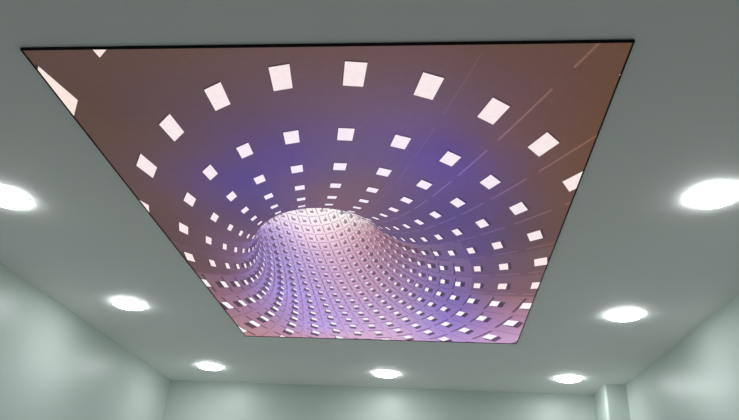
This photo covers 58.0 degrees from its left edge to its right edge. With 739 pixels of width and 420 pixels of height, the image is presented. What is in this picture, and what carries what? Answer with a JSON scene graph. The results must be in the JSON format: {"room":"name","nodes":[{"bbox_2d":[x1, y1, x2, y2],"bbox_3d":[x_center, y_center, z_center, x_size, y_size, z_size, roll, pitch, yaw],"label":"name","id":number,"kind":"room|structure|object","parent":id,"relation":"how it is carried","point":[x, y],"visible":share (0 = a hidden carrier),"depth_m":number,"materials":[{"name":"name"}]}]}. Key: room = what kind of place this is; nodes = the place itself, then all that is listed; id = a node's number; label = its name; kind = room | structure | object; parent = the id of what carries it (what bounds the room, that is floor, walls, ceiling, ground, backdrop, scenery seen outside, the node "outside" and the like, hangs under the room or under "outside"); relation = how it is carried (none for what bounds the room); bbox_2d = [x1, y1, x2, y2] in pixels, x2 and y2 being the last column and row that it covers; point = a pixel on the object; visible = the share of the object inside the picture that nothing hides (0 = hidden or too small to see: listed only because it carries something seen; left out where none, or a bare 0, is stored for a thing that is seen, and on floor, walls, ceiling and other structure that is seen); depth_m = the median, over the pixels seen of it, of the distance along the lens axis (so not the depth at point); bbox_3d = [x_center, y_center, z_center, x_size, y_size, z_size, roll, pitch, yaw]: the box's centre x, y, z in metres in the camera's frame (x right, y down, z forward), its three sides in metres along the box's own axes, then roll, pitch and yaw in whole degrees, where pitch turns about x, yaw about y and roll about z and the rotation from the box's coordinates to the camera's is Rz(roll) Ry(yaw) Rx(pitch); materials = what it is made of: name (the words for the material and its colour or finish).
{"room":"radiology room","nodes":[
{"label":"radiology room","id":0,"kind":"room"},
{"bbox_2d":[0,263,169,419],"bbox_3d":[-2.123,0.889,1.638,0.120,2.750,7.190,0,-28,7],"label":"wall","id":1,"kind":"structure","parent":0,"point":[55,365],"depth_m":3.88,"materials":[{"name":"paint"}]},
{"bbox_2d":[0,0,738,394],"bbox_3d":[-0.096,-0.354,2.130,4.220,0.120,7.425,1,-28,5],"label":"ceiling","id":2,"kind":"structure","parent":0,"point":[630,237],"depth_m":2.62,"materials":[{"name":"paint"}]},
{"bbox_2d":[0,186,31,208],"bbox_3d":[-1.483,-0.045,2.722,0.190,0.014,0.190,1,-28,5],"label":"recessed light","id":3,"kind":"object","parent":2,"relation":"in","point":[10,198],"visible":1,"depth_m":2.71,"materials":[{"name":"white plastic"}]},
{"bbox_2d":[112,298,145,309],"bbox_3d":[-1.376,0.542,3.808,0.190,0.014,0.190,1,-28,5],"label":"recessed light","id":4,"kind":"object","parent":2,"relation":"in","point":[124,303],"visible":1,"depth_m":3.78,"materials":[{"name":"white plastic"}]},
{"bbox_2d":[197,363,222,369],"bbox_3d":[-1.186,1.168,4.954,0.190,0.014,0.190,1,-28,5],"label":"recessed light","id":5,"kind":"object","parent":2,"relation":"in","point":[207,366],"visible":1,"depth_m":4.92,"materials":[{"name":"white plastic"}]},
{"bbox_2d":[20,39,634,343],"bbox_3d":[-0.048,0.177,2.980,1.694,0.008,2.648,1,-28,5],"label":"mural","id":6,"kind":"object","parent":2,"relation":"attached to","point":[392,191],"visible":1,"depth_m":2.35,"materials":[{"name":"multicoloured plastic"}]},
{"bbox_2d":[373,370,398,377],"bbox_3d":[0.119,1.200,4.866,0.190,0.014,0.190,1,-28,5],"label":"recessed light","id":7,"kind":"object","parent":2,"relation":"in","point":[380,373],"visible":1,"depth_m":4.83,"materials":[{"name":"white plastic"}]},
{"bbox_2d":[555,375,582,382],"bbox_3d":[1.411,1.199,4.716,0.190,0.014,0.190,1,-28,5],"label":"recessed light","id":8,"kind":"object","parent":2,"relation":"in","point":[564,378],"visible":1,"depth_m":4.68,"materials":[{"name":"white plastic"}]},
{"bbox_2d":[606,309,643,321],"bbox_3d":[1.353,0.562,3.533,0.190,0.014,0.190,1,-28,5],"label":"recessed light","id":9,"kind":"object","parent":2,"relation":"in","point":[621,315],"visible":1,"depth_m":3.51,"materials":[{"name":"white plastic"}]},
{"bbox_2d":[685,182,738,208],"bbox_3d":[1.245,-0.047,2.408,0.190,0.014,0.190,1,-28,5],"label":"recessed light","id":10,"kind":"object","parent":2,"relation":"in","point":[717,194],"visible":1,"depth_m":2.39,"materials":[{"name":"white plastic"}]},
{"bbox_2d":[163,380,595,419],"bbox_3d":[0.049,2.641,4.662,3.730,2.750,0.120,1,-28,5],"label":"wall","id":11,"kind":"structure","parent":0,"point":[186,400],"depth_m":5.21,"materials":[{"name":"paint"}]},
{"bbox_2d":[626,295,738,419],"bbox_3d":[1.714,0.929,1.275,0.120,2.750,7.197,2,-28,3],"label":"wall","id":12,"kind":"structure","parent":0,"point":[697,378],"depth_m":3.63,"materials":[{"name":"paint"}]},
{"bbox_2d":[593,384,629,419],"bbox_3d":[1.713,2.548,4.300,0.170,2.750,0.345,1,-28,5],"label":"column","id":13,"kind":"structure","parent":12,"relation":"attached to","point":[611,400],"depth_m":4.76,"materials":[{"name":"paint"}]}
]}

